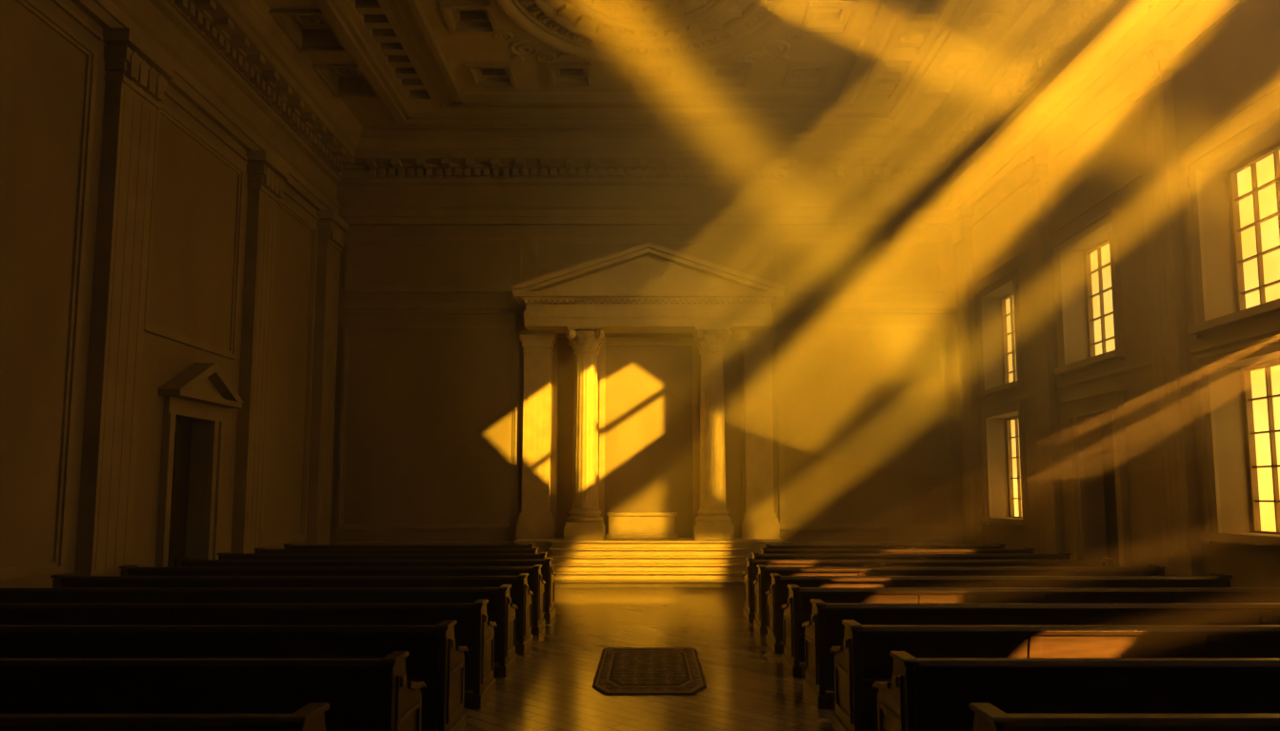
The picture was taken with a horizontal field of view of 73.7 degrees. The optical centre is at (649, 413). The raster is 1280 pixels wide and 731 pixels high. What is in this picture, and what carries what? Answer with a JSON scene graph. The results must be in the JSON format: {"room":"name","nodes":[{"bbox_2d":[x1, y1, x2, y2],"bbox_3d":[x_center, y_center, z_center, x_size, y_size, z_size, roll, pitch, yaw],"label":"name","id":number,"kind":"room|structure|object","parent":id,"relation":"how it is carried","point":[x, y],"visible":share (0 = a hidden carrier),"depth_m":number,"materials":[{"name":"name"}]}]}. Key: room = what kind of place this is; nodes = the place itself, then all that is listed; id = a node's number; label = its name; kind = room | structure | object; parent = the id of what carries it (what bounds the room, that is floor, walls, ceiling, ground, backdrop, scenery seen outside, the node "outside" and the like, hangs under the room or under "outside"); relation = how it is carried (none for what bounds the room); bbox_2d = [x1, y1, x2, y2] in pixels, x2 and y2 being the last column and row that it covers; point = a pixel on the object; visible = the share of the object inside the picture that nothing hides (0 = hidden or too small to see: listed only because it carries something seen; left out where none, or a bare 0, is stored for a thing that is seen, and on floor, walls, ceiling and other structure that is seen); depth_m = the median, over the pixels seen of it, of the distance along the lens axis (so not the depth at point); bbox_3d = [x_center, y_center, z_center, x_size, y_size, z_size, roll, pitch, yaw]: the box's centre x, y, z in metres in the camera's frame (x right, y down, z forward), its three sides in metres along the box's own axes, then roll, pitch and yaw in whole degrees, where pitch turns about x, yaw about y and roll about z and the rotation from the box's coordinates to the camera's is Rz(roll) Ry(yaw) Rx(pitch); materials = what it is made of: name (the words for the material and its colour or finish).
{"room":"house of worship","nodes":[
{"label":"house of worship","id":0,"kind":"room"},
{"bbox_2d":[0,0,318,587],"bbox_3d":[-8.300,-2.862,9.920,0.500,11.600,25.200,0,-6,0],"label":"wall","id":1,"kind":"structure","parent":0,"point":[42,73],"depth_m":12.30,"materials":[{"name":"paint"}]},
{"bbox_2d":[74,27,174,576],"bbox_3d":[-7.850,-1.211,12.725,0.400,8.850,1.180,0,-6,0],"label":"pilaster","id":2,"kind":"object","parent":1,"relation":"attached to","point":[136,74],"visible":0.78,"depth_m":12.59,"materials":[{"name":"beige paint"}]},
{"bbox_2d":[0,0,319,580],"bbox_3d":[-8.015,-1.628,12.463,0.070,7.730,15.700,0,-6,0],"label":"trim","id":3,"kind":"structure","parent":1,"relation":"attached to","point":[91,62],"depth_m":12.20,"materials":[{"name":"beige paint"}]},
{"bbox_2d":[167,419,192,567],"bbox_3d":[-8.405,1.756,14.850,0.090,3.350,1.300,0,-6,0],"label":"leaf","id":4,"kind":"object","parent":1,"relation":"attached to","point":[181,457],"visible":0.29,"depth_m":15.21,"materials":[{"name":"brown wood"}]},
{"bbox_2d":[154,362,243,567],"bbox_3d":[-7.860,1.269,14.897,0.380,4.330,2.220,0,-6,0],"label":"surround","id":5,"kind":"object","parent":1,"relation":"attached to","point":[202,391],"visible":0.84,"depth_m":14.89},
{"bbox_2d":[70,0,363,214],"bbox_3d":[-7.525,-6.991,9.815,1.050,2.100,24.200,0,-6,0],"label":"trim","id":6,"kind":"structure","parent":1,"relation":"attached to","point":[230,60],"depth_m":16.34,"materials":[{"name":"beige paint"}]},
{"bbox_2d":[231,150,289,554],"bbox_3d":[-7.850,-0.784,17.154,0.400,8.850,1.080,0,-6,0],"label":"pilaster","id":7,"kind":"object","parent":1,"relation":"attached to","point":[266,175],"visible":0.72,"depth_m":17.03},
{"bbox_2d":[305,210,349,544],"bbox_3d":[-7.850,-0.437,20.762,0.400,8.850,1.130,0,-6,0],"label":"pilaster","id":8,"kind":"object","parent":1,"relation":"attached to","point":[331,229],"visible":0.83,"depth_m":20.59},
{"bbox_2d":[264,0,1018,128],"bbox_3d":[-0.075,-8.331,10.246,16.950,0.650,25.600,0,-6,0],"label":"ceiling","id":9,"kind":"structure","parent":0,"point":[767,76],"depth_m":17.96,"materials":[{"name":"paint"}]},
{"bbox_2d":[268,1,1014,98],"bbox_3d":[-0.075,-7.725,14.507,13.950,0.400,9.400,0,-6,0],"label":"trim","id":10,"kind":"structure","parent":9,"relation":"attached to","point":[309,18],"depth_m":17.90,"materials":[{"name":"beige paint"}]},
{"bbox_2d":[313,0,985,127],"bbox_3d":[0.000,-7.937,9.906,12.060,0.220,21.200,0,-6,0],"label":"trim","id":11,"kind":"structure","parent":9,"relation":"attached to","point":[335,13],"depth_m":19.17,"materials":[{"name":"beige paint"}]},
{"bbox_2d":[492,0,806,67],"bbox_3d":[-0.006,-7.623,15.050,6.241,0.320,5.782,0,-6,0],"label":"rosette","id":12,"kind":"object","parent":9,"relation":"attached to","point":[526,20],"visible":0.97,"depth_m":16.56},
{"bbox_2d":[355,0,948,94],"bbox_3d":[0.000,-7.822,14.024,10.900,0.300,10.420,0,-6,0],"label":"trim","id":13,"kind":"structure","parent":9,"relation":"attached to","point":[374,17],"depth_m":17.04,"materials":[{"name":"beige paint"}]},
{"bbox_2d":[329,225,964,544],"bbox_3d":[-0.150,-1.712,21.865,15.800,11.600,0.800,0,-6,0],"label":"wall","id":14,"kind":"structure","parent":0,"point":[430,429],"depth_m":21.39,"materials":[{"name":"paint"}]},
{"bbox_2d":[336,128,950,225],"bbox_3d":[-0.150,-5.882,21.337,15.800,2.100,1.050,0,-6,0],"label":"trim","id":15,"kind":"structure","parent":14,"relation":"attached to","point":[397,176],"depth_m":21.61,"materials":[{"name":"beige paint"}]},
{"bbox_2d":[336,238,958,530],"bbox_3d":[-0.150,-0.787,21.303,15.800,7.350,0.140,0,-6,0],"label":"trim","id":16,"kind":"structure","parent":14,"relation":"attached to","point":[343,308],"depth_m":21.46,"materials":[{"name":"beige paint"}]},
{"bbox_2d":[597,337,699,528],"bbox_3d":[-0.020,0.595,21.412,2.600,5.040,0.100,0,-6,0],"label":"trim","id":17,"kind":"structure","parent":14,"relation":"attached to","point":[610,341],"depth_m":21.47,"materials":[{"name":"stone"}]},
{"bbox_2d":[511,242,785,333],"bbox_3d":[-0.020,-3.043,20.978,6.560,1.980,1.220,0,-6,0],"label":"pediment","id":18,"kind":"object","parent":14,"relation":"attached to","point":[648,288],"visible":1,"depth_m":20.56,"materials":[{"name":"stone"}]},
{"bbox_2d":[336,541,962,544],"bbox_3d":[0.000,3.594,20.887,15.300,0.850,0.130,0,-6,0],"label":"baseboard","id":19,"kind":"structure","parent":14,"relation":"attached to","point":[337,543],"depth_m":20.86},
{"bbox_2d":[422,588,876,730],"bbox_3d":[-0.150,3.051,9.250,17.400,0.300,25.800,0,-6,0],"label":"floor","id":20,"kind":"structure","parent":0,"point":[550,688],"depth_m":9.45,"materials":[{"name":"brown wood"}]},
{"bbox_2d":[0,702,329,730],"bbox_3d":[-4.610,1.921,4.195,6.080,0.980,0.900,0,-6,0],"label":"pew","id":21,"kind":"object","parent":20,"relation":"on","point":[310,717],"visible":1,"depth_m":4.00,"materials":[{"name":"brown wood"}]},
{"bbox_2d":[0,651,426,730],"bbox_3d":[-4.610,2.055,5.589,6.080,0.980,0.900,0,-6,0],"label":"pew","id":22,"kind":"object","parent":20,"relation":"on","point":[362,694],"visible":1,"depth_m":5.44,"materials":[{"name":"brown wood"}]},
{"bbox_2d":[0,620,468,730],"bbox_3d":[-4.610,2.189,6.982,6.080,0.980,0.900,0,-6,0],"label":"pew","id":23,"kind":"object","parent":20,"relation":"on","point":[434,659],"visible":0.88,"depth_m":6.83,"materials":[{"name":"brown wood"}]},
{"bbox_2d":[0,600,497,709],"bbox_3d":[-4.610,2.324,8.376,6.080,0.980,0.900,0,-6,0],"label":"pew","id":24,"kind":"object","parent":20,"relation":"on","point":[472,630],"visible":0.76,"depth_m":8.22,"materials":[{"name":"brown wood"}]},
{"bbox_2d":[0,584,518,678],"bbox_3d":[-4.610,2.458,9.769,6.080,0.980,0.900,0,-6,0],"label":"pew","id":25,"kind":"object","parent":20,"relation":"on","point":[500,609],"visible":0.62,"depth_m":9.61,"materials":[{"name":"brown wood"}]},
{"bbox_2d":[50,573,533,654],"bbox_3d":[-4.610,2.592,11.163,6.080,0.980,0.900,0,-6,0],"label":"pew","id":26,"kind":"object","parent":20,"relation":"on","point":[520,594],"visible":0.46,"depth_m":10.98,"materials":[{"name":"brown wood"}]},
{"bbox_2d":[119,564,545,636],"bbox_3d":[-4.610,2.726,12.556,6.080,0.980,0.900,0,-6,0],"label":"pew","id":27,"kind":"object","parent":20,"relation":"on","point":[535,583],"visible":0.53,"depth_m":12.37,"materials":[{"name":"brown wood"}]},
{"bbox_2d":[172,558,556,621],"bbox_3d":[-4.610,2.860,13.950,6.080,0.980,0.900,0,-6,0],"label":"pew","id":28,"kind":"object","parent":20,"relation":"on","point":[548,575],"visible":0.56,"depth_m":13.76,"materials":[{"name":"brown wood"}]},
{"bbox_2d":[217,552,547,559],"bbox_3d":[-4.735,2.994,15.344,5.830,0.980,0.900,0,-6,0],"label":"pew","id":29,"kind":"object","parent":20,"relation":"on","point":[222,555],"visible":0.2,"depth_m":15.15,"materials":[{"name":"brown wood"}]},
{"bbox_2d":[253,547,538,554],"bbox_3d":[-4.910,3.129,16.737,5.480,0.980,0.900,0,-6,0],"label":"pew","id":30,"kind":"object","parent":20,"relation":"on","point":[258,550],"visible":0.12,"depth_m":16.55,"materials":[{"name":"brown wood"}]},
{"bbox_2d":[283,543,535,549],"bbox_3d":[-5.035,3.258,18.081,5.230,0.980,0.900,0,-6,0],"label":"pew","id":31,"kind":"object","parent":20,"relation":"on","point":[287,546],"visible":0.18,"depth_m":17.89,"materials":[{"name":"brown wood"}]},
{"bbox_2d":[514,538,784,588],"bbox_3d":[0.000,3.432,19.677,6.320,0.940,2.570,0,-6,0],"label":"steps","id":32,"kind":"structure","parent":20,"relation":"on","point":[679,563],"depth_m":19.11,"materials":[{"name":"beige stone"}]},
{"bbox_2d":[515,330,557,539],"bbox_3d":[-2.780,0.524,21.042,0.920,5.110,0.410,0,-6,0],"label":"pilaster","id":33,"kind":"object","parent":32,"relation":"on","point":[535,521],"visible":1,"depth_m":20.97,"materials":[{"name":"stone"}]},
{"bbox_2d":[563,324,605,540],"bbox_3d":[-1.540,0.482,20.609,0.980,5.110,0.980,0,-6,0],"label":"column","id":34,"kind":"structure","parent":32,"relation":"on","point":[585,523],"depth_m":20.36,"materials":[{"name":"stone"}]},
{"bbox_2d":[605,512,677,539],"bbox_3d":[-0.190,2.776,21.056,1.740,0.630,0.390,0,-6,0],"label":"plinth","id":35,"kind":"object","parent":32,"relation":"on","point":[621,525],"depth_m":20.91,"materials":[{"name":"beige stone"}]},
{"bbox_2d":[692,324,734,540],"bbox_3d":[1.520,0.482,20.609,0.980,5.110,0.980,0,-6,0],"label":"column","id":36,"kind":"structure","parent":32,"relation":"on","point":[712,523],"depth_m":20.37,"materials":[{"name":"stone"}]},
{"bbox_2d":[738,330,779,539],"bbox_3d":[2.700,0.524,21.042,0.920,5.110,0.410,0,-6,0],"label":"pilaster","id":37,"kind":"object","parent":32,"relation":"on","point":[759,521],"visible":1,"depth_m":20.96,"materials":[{"name":"stone"}]},
{"bbox_2d":[592,647,706,695],"bbox_3d":[0.000,2.948,9.863,1.200,0.020,2.600,0,-6,0],"label":"patterned rug","id":38,"kind":"object","parent":20,"relation":"on","point":[620,670],"visible":1,"depth_m":9.57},
{"bbox_2d":[763,543,1005,549],"bbox_3d":[4.935,3.258,18.081,5.030,0.980,0.900,0,-6,0],"label":"pew","id":39,"kind":"object","parent":20,"relation":"on","point":[768,546],"visible":0.25,"depth_m":17.89,"materials":[{"name":"brown wood"}]},
{"bbox_2d":[760,547,1035,554],"bbox_3d":[4.810,3.129,16.737,5.280,0.980,0.900,0,-6,0],"label":"pew","id":40,"kind":"object","parent":20,"relation":"on","point":[1026,550],"visible":0.21,"depth_m":16.55,"materials":[{"name":"brown wood"}]},
{"bbox_2d":[751,552,1070,559],"bbox_3d":[4.635,2.994,15.344,5.630,0.980,0.900,0,-6,0],"label":"pew","id":41,"kind":"object","parent":20,"relation":"on","point":[1060,555],"visible":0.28,"depth_m":15.15,"materials":[{"name":"brown wood"}]},
{"bbox_2d":[742,558,1113,621],"bbox_3d":[4.510,2.860,13.950,5.880,0.980,0.900,0,-6,0],"label":"pew","id":42,"kind":"object","parent":20,"relation":"on","point":[750,575],"visible":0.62,"depth_m":13.76,"materials":[{"name":"brown wood"}]},
{"bbox_2d":[753,564,1166,636],"bbox_3d":[4.510,2.726,12.556,5.880,0.980,0.900,0,-6,0],"label":"pew","id":43,"kind":"object","parent":20,"relation":"on","point":[763,583],"visible":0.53,"depth_m":12.37,"materials":[{"name":"brown wood"}]},
{"bbox_2d":[765,573,1232,654],"bbox_3d":[4.510,2.592,11.163,5.880,0.980,0.900,0,-6,0],"label":"pew","id":44,"kind":"object","parent":20,"relation":"on","point":[777,595],"visible":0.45,"depth_m":10.98,"materials":[{"name":"brown wood"}]},
{"bbox_2d":[780,584,1279,678],"bbox_3d":[4.510,2.458,9.769,5.880,0.980,0.900,0,-6,0],"label":"pew","id":45,"kind":"object","parent":20,"relation":"on","point":[798,609],"visible":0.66,"depth_m":9.61,"materials":[{"name":"brown wood"}]},
{"bbox_2d":[801,600,1279,709],"bbox_3d":[4.510,2.324,8.376,5.880,0.980,0.900,0,-6,0],"label":"pew","id":46,"kind":"object","parent":20,"relation":"on","point":[826,630],"visible":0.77,"depth_m":8.22,"materials":[{"name":"brown wood"}]},
{"bbox_2d":[830,620,1279,730],"bbox_3d":[4.510,2.189,6.982,5.880,0.980,0.900,0,-6,0],"label":"pew","id":47,"kind":"object","parent":20,"relation":"on","point":[864,659],"visible":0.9,"depth_m":6.83,"materials":[{"name":"brown wood"}]},
{"bbox_2d":[872,651,1279,730],"bbox_3d":[4.510,2.055,5.589,5.880,0.980,0.900,0,-6,0],"label":"pew","id":48,"kind":"object","parent":20,"relation":"on","point":[923,694],"visible":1,"depth_m":5.44,"materials":[{"name":"brown wood"}]},
{"bbox_2d":[968,702,1279,730],"bbox_3d":[4.510,1.921,4.195,5.880,0.980,0.900,0,-6,0],"label":"pew","id":49,"kind":"object","parent":20,"relation":"on","point":[988,717],"visible":1,"depth_m":4.00,"materials":[{"name":"brown wood"}]},
{"bbox_2d":[954,0,1279,587],"bbox_3d":[8.060,-2.862,9.920,0.620,11.600,25.200,0,-6,0],"label":"wall","id":50,"kind":"structure","parent":0,"point":[1237,60],"depth_m":13.60,"materials":[{"name":"paint"}]},
{"bbox_2d":[947,207,983,544],"bbox_3d":[7.590,-0.468,20.439,0.320,8.850,0.880,0,-6,0],"label":"pilaster","id":51,"kind":"object","parent":50,"relation":"attached to","point":[961,230],"visible":0.8,"depth_m":20.37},
{"bbox_2d":[976,268,1023,399],"bbox_3d":[7.870,-1.666,18.846,0.560,2.550,2.140,0,-6,0],"label":"window frame","id":52,"kind":"structure","parent":50,"relation":"attached to","point":[1012,276],"depth_m":18.71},
{"bbox_2d":[980,400,1029,528],"bbox_3d":[7.870,1.156,18.575,0.560,2.620,2.140,0,-6,0],"label":"window frame","id":53,"kind":"structure","parent":50,"relation":"attached to","point":[1015,407],"depth_m":18.42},
{"bbox_2d":[1000,291,1016,384],"bbox_3d":[8.195,-1.641,18.844,0.090,2.220,1.700,0,-6,0],"label":"window","id":54,"kind":"structure","parent":50,"relation":"in","point":[1005,315],"depth_m":19.57,"materials":[{"name":"paint"}]},
{"bbox_2d":[1005,296,1016,382],"bbox_3d":[8.260,-1.641,18.844,0.040,2.220,1.700,0,-6,0],"label":"glass","id":55,"kind":"object","parent":50,"relation":"attached to","point":[1008,306],"visible":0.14,"depth_m":19.50,"materials":[{"name":"yellow glass"}]},
{"bbox_2d":[1005,416,1021,519],"bbox_3d":[8.195,1.181,18.572,0.090,2.290,1.700,0,-6,0],"label":"window","id":56,"kind":"structure","parent":50,"relation":"in","point":[1010,478],"depth_m":19.29,"materials":[{"name":"paint"}]},
{"bbox_2d":[1010,420,1021,517],"bbox_3d":[8.260,1.181,18.572,0.040,2.290,1.700,0,-6,0],"label":"glass","id":57,"kind":"object","parent":50,"relation":"attached to","point":[1012,423],"visible":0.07,"depth_m":19.25,"materials":[{"name":"yellow glass"}]},
{"bbox_2d":[1012,140,1064,554],"bbox_3d":[7.590,-0.840,16.582,0.320,8.850,0.930,0,-6,0],"label":"pilaster","id":58,"kind":"object","parent":50,"relation":"attached to","point":[1032,176],"visible":0.75,"depth_m":16.51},
{"bbox_2d":[922,0,1206,217],"bbox_3d":[7.225,-6.378,16.186,1.050,2.100,11.400,0,-6,0],"label":"trim","id":59,"kind":"structure","parent":50,"relation":"attached to","point":[1046,62],"depth_m":16.30,"materials":[{"name":"beige paint"}]},
{"bbox_2d":[1052,207,1125,378],"bbox_3d":[7.870,-2.030,15.064,0.560,2.550,2.140,0,-6,0],"label":"window frame","id":60,"kind":"structure","parent":50,"relation":"attached to","point":[1110,217],"depth_m":14.82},
{"bbox_2d":[1060,382,1132,567],"bbox_3d":[7.650,1.496,14.599,0.200,3.820,1.870,0,-6,0],"label":"surround","id":61,"kind":"object","parent":50,"relation":"attached to","point":[1110,397],"visible":0.76,"depth_m":14.53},
{"bbox_2d":[1083,238,1114,358],"bbox_3d":[8.195,-2.006,15.062,0.090,2.220,1.700,0,-6,0],"label":"window","id":62,"kind":"structure","parent":50,"relation":"in","point":[1087,253],"depth_m":15.77,"materials":[{"name":"paint"}]},
{"bbox_2d":[1090,243,1115,356],"bbox_3d":[8.260,-2.006,15.062,0.040,2.220,1.700,0,-6,0],"label":"glass","id":63,"kind":"object","parent":50,"relation":"attached to","point":[1105,250],"visible":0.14,"depth_m":15.46,"materials":[{"name":"yellow glass"}]},
{"bbox_2d":[1100,415,1119,567],"bbox_3d":[8.105,1.705,14.579,0.090,3.400,1.150,0,-6,0],"label":"leaf","id":64,"kind":"object","parent":50,"relation":"attached to","point":[1110,494],"visible":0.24,"depth_m":14.96,"materials":[{"name":"brown wood"}]},
{"bbox_2d":[970,0,1279,410],"bbox_3d":[7.720,-2.792,15.238,0.060,4.520,10.000,0,-6,0],"label":"trim","id":65,"kind":"structure","parent":50,"relation":"attached to","point":[1231,6],"depth_m":13.73,"materials":[{"name":"beige paint"}]},
{"bbox_2d":[1120,27,1203,576],"bbox_3d":[7.590,-1.223,12.600,0.320,8.850,0.930,0,-6,0],"label":"pilaster","id":66,"kind":"object","parent":50,"relation":"attached to","point":[1149,65],"visible":0.73,"depth_m":12.54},
{"bbox_2d":[1183,103,1279,339],"bbox_3d":[7.870,-2.414,11.082,0.560,2.550,2.140,0,-6,0],"label":"window frame","id":67,"kind":"structure","parent":50,"relation":"attached to","point":[1270,118],"depth_m":11.86,"materials":[{"name":"beige paint"}]},
{"bbox_2d":[1195,335,1279,546],"bbox_3d":[7.870,0.408,10.811,0.560,2.620,2.140,0,-6,0],"label":"window frame","id":68,"kind":"structure","parent":50,"relation":"attached to","point":[1213,534],"depth_m":11.65,"materials":[{"name":"brown paint"}]},
{"bbox_2d":[1227,141,1279,311],"bbox_3d":[8.195,-2.389,11.080,0.090,2.220,1.700,0,-6,0],"label":"window","id":69,"kind":"structure","parent":50,"relation":"in","point":[1234,199],"depth_m":11.59,"materials":[{"name":"paint"}]},
{"bbox_2d":[1237,150,1279,308],"bbox_3d":[8.260,-2.389,11.080,0.040,2.220,1.700,0,-6,0],"label":"glass","id":70,"kind":"object","parent":50,"relation":"attached to","point":[1265,168],"visible":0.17,"depth_m":11.47,"materials":[{"name":"yellow glass"}]},
{"bbox_2d":[1240,359,1279,535],"bbox_3d":[8.195,0.433,10.808,0.090,2.290,1.700,0,-6,0],"label":"window","id":71,"kind":"structure","parent":50,"relation":"in","point":[1250,433],"depth_m":11.52,"materials":[{"name":"paint"}]},
{"bbox_2d":[1250,365,1279,531],"bbox_3d":[8.260,0.433,10.808,0.040,2.290,1.700,0,-6,0],"label":"glass","id":72,"kind":"object","parent":50,"relation":"attached to","point":[1258,378],"visible":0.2,"depth_m":11.42,"materials":[{"name":"yellow glass"}]}
]}

